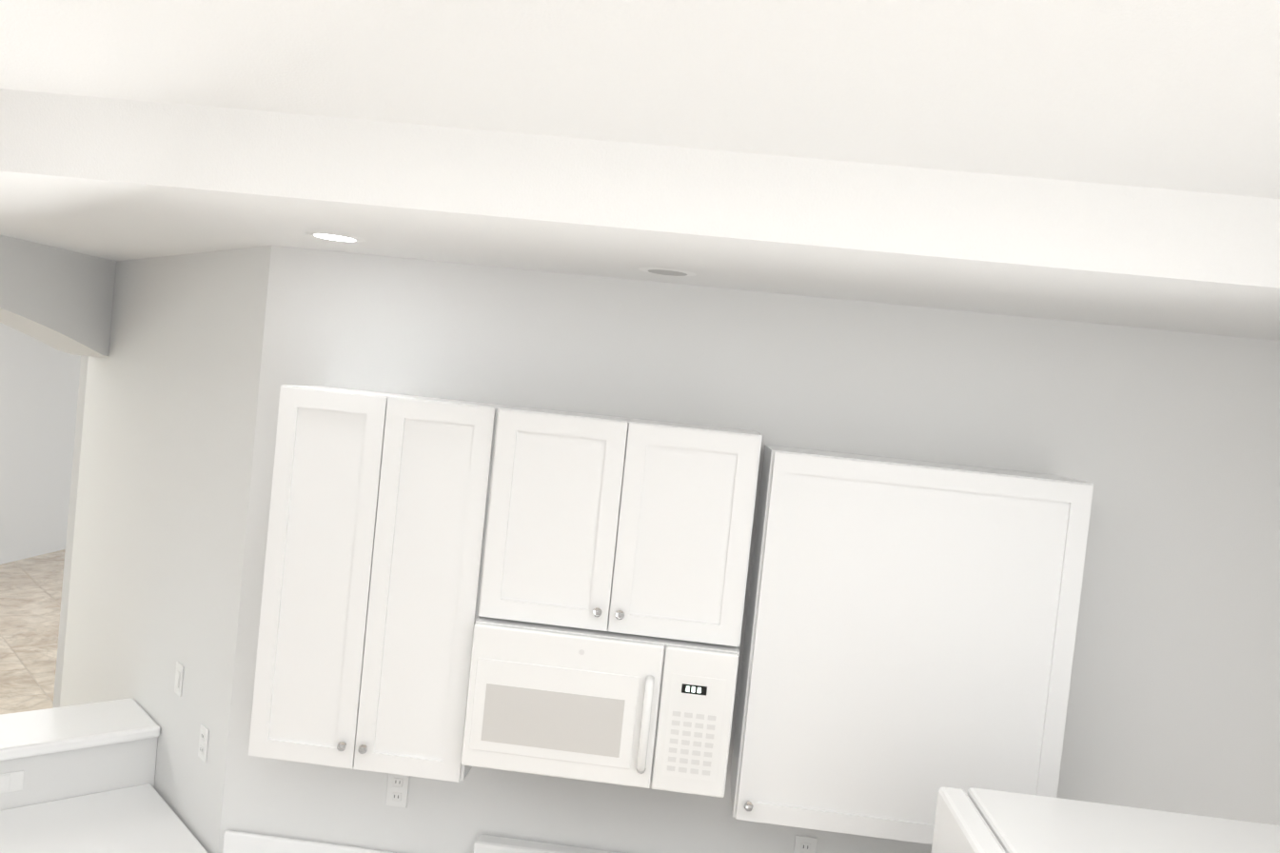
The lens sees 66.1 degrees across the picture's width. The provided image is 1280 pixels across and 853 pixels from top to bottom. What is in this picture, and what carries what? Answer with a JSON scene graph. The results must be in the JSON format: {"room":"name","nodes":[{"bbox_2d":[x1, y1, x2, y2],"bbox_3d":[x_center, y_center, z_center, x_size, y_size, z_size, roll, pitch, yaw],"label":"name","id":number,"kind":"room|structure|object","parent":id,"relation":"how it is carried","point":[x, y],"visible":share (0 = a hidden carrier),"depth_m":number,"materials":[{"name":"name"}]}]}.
{"room":"kitchen","nodes":[
{"label":"kitchen","id":0,"kind":"room"},
{"bbox_2d":[0,549,65,714],"bbox_3d":[-3.188,2.265,4.031,18.000,0.200,22.000,4,3,-42],"label":"floor","id":1,"kind":"structure","parent":0,"point":[30,593],"depth_m":8.61,"materials":[{"name":"tile"}]},
{"bbox_2d":[472,833,620,852],"bbox_3d":[-0.231,1.937,2.858,0.766,1.135,0.698,6,2,4],"label":"electric range","id":2,"kind":"object","parent":1,"relation":"on","point":[485,843],"visible":0.92,"depth_m":3.15,"materials":[{"name":"white metal"}]},
{"bbox_2d":[931,786,1279,852],"bbox_3d":[0.937,1.776,1.917,0.948,1.760,0.910,6,2,4],"label":"refrigerator","id":3,"kind":"object","parent":1,"relation":"on","point":[974,819],"visible":1,"depth_m":2.19,"materials":[{"name":"white metal"}]},
{"bbox_3d":[-2.764,1.815,2.584,0.983,0.885,0.655,4,3,-42],"label":"base cabinet","id":4,"kind":"object","parent":1,"relation":"on","visible":0},
{"bbox_2d":[0,783,395,852],"bbox_3d":[-1.954,1.366,2.825,2.765,0.145,1.900,6,2,4],"label":"countertop","id":5,"kind":"structure","parent":4,"relation":"on","point":[142,818],"depth_m":3.36,"materials":[{"name":"white"}]},
{"bbox_2d":[0,322,80,564],"bbox_3d":[-6.992,-0.273,10.701,0.200,3.600,6.100,6,2,4],"label":"wall","id":6,"kind":"structure","parent":0,"point":[39,384],"depth_m":11.23,"materials":[{"name":"white paint"}]},
{"bbox_2d":[0,234,116,357],"bbox_3d":[-2.636,-0.797,2.781,0.210,1.110,4.542,6,2,4],"label":"wall","id":7,"kind":"structure","parent":0,"point":[58,299],"depth_m":4.20,"materials":[{"name":"white paint"}]},
{"bbox_2d":[52,354,88,708],"bbox_3d":[-2.673,0.343,5.800,0.200,3.600,1.850,6,2,4],"label":"wall","id":8,"kind":"structure","parent":0,"point":[70,529],"depth_m":4.89,"materials":[{"name":"white paint"}]},
{"bbox_2d":[0,736,157,809],"bbox_3d":[-2.717,1.681,3.151,2.070,1.120,0.140,4,3,-42],"label":"wall","id":9,"kind":"structure","parent":0,"point":[56,776],"depth_m":3.61,"materials":[{"name":"white paint"}]},
{"bbox_2d":[0,769,23,793],"bbox_3d":[-2.224,1.248,3.442,0.115,0.070,0.009,4,3,-43],"label":"outlet","id":10,"kind":"object","parent":9,"relation":"attached to","point":[10,781],"visible":1,"depth_m":3.46,"materials":[{"name":"white plastic"}]},
{"bbox_2d":[0,697,160,760],"bbox_3d":[-2.724,1.093,3.179,2.102,0.044,0.375,4,3,-42],"label":"countertop","id":11,"kind":"structure","parent":9,"relation":"on","point":[46,731],"depth_m":3.67,"materials":[{"name":"white"}]},
{"bbox_2d":[59,245,271,852],"bbox_3d":[-1.978,0.474,4.121,0.200,3.600,2.189,4,3,-42],"label":"wall","id":12,"kind":"structure","parent":0,"point":[171,397],"depth_m":3.78,"materials":[{"name":"white paint"}]},
{"bbox_2d":[174,660,183,696],"bbox_3d":[-1.705,0.932,3.633,0.009,0.115,0.070,4,3,-42],"label":"light switch","id":13,"kind":"object","parent":12,"relation":"attached to","point":[178,682],"visible":1,"depth_m":3.62,"materials":[{"name":"white plastic"}]},
{"bbox_2d":[197,723,209,762],"bbox_3d":[-1.518,1.100,3.417,0.008,0.115,0.070,4,3,-42],"label":"outlet","id":14,"kind":"object","parent":12,"relation":"attached to","point":[203,742],"visible":1,"depth_m":3.41,"materials":[{"name":"white plastic"}]},
{"bbox_2d":[0,0,1279,340],"bbox_3d":[0.351,-0.718,0.935,6.006,0.730,7.800,6,2,4],"label":"ceiling","id":15,"kind":"structure","parent":0,"point":[1110,162],"depth_m":2.00,"materials":[{"name":"white paint"}]},
{"bbox_2d":[304,231,365,241],"bbox_3d":[-0.871,-0.540,2.810,0.170,0.003,0.170,6,2,4],"label":"recessed light","id":16,"kind":"object","parent":15,"relation":"in","point":[334,236],"visible":1,"depth_m":2.79,"materials":[{"name":"white paint"}]},
{"bbox_2d":[638,266,696,275],"bbox_3d":[0.079,-0.444,2.834,0.170,0.003,0.170,6,2,4],"label":"recessed light","id":17,"kind":"object","parent":15,"relation":"in","point":[667,271],"visible":1,"depth_m":2.81,"materials":[{"name":"white paint"}]},
{"bbox_2d":[218,245,1279,852],"bbox_3d":[0.896,0.900,3.212,4.470,3.400,0.200,6,2,4],"label":"wall","id":18,"kind":"structure","parent":0,"point":[1167,443],"depth_m":3.10,"materials":[{"name":"white paint"}]},
{"bbox_2d":[248,384,516,782],"bbox_3d":[-0.784,0.459,3.029,0.655,1.110,0.355,6,2,4],"label":"upper cabinet","id":19,"kind":"object","parent":18,"relation":"attached to","point":[369,617],"visible":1,"depth_m":2.89,"materials":[{"name":"white paint"}]},
{"bbox_2d":[385,772,409,807],"bbox_3d":[-0.796,1.190,3.226,0.070,0.115,0.008,6,2,4],"label":"outlet","id":20,"kind":"object","parent":18,"relation":"attached to","point":[397,790],"visible":0.9,"depth_m":3.22,"materials":[{"name":"white plastic"}]},
{"bbox_2d":[478,406,762,646],"bbox_3d":[-0.052,0.282,2.956,0.758,0.605,0.395,6,2,4],"label":"upper cabinet","id":21,"kind":"object","parent":18,"relation":"attached to","point":[626,525],"visible":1,"depth_m":2.80,"materials":[{"name":"white paint"}]},
{"bbox_2d":[461,616,739,797],"bbox_3d":[-0.107,0.800,2.951,0.756,0.420,0.443,6,2,4],"label":"microwave","id":22,"kind":"object","parent":21,"relation":"attached to","point":[605,706],"visible":1,"depth_m":2.77,"materials":[{"name":"white plastic"}]},
{"bbox_2d":[793,834,817,852],"bbox_3d":[0.526,1.368,3.145,0.070,0.115,0.008,6,2,4],"label":"outlet","id":23,"kind":"object","parent":18,"relation":"attached to","point":[804,844],"visible":1,"depth_m":3.14,"materials":[{"name":"white plastic"}]},
{"bbox_2d":[729,444,1093,844],"bbox_3d":[0.778,0.642,2.927,0.900,1.070,0.365,6,2,4],"label":"upper cabinet","id":24,"kind":"object","parent":18,"relation":"attached to","point":[910,639],"visible":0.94,"depth_m":2.79,"materials":[{"name":"white paint"}]}
]}

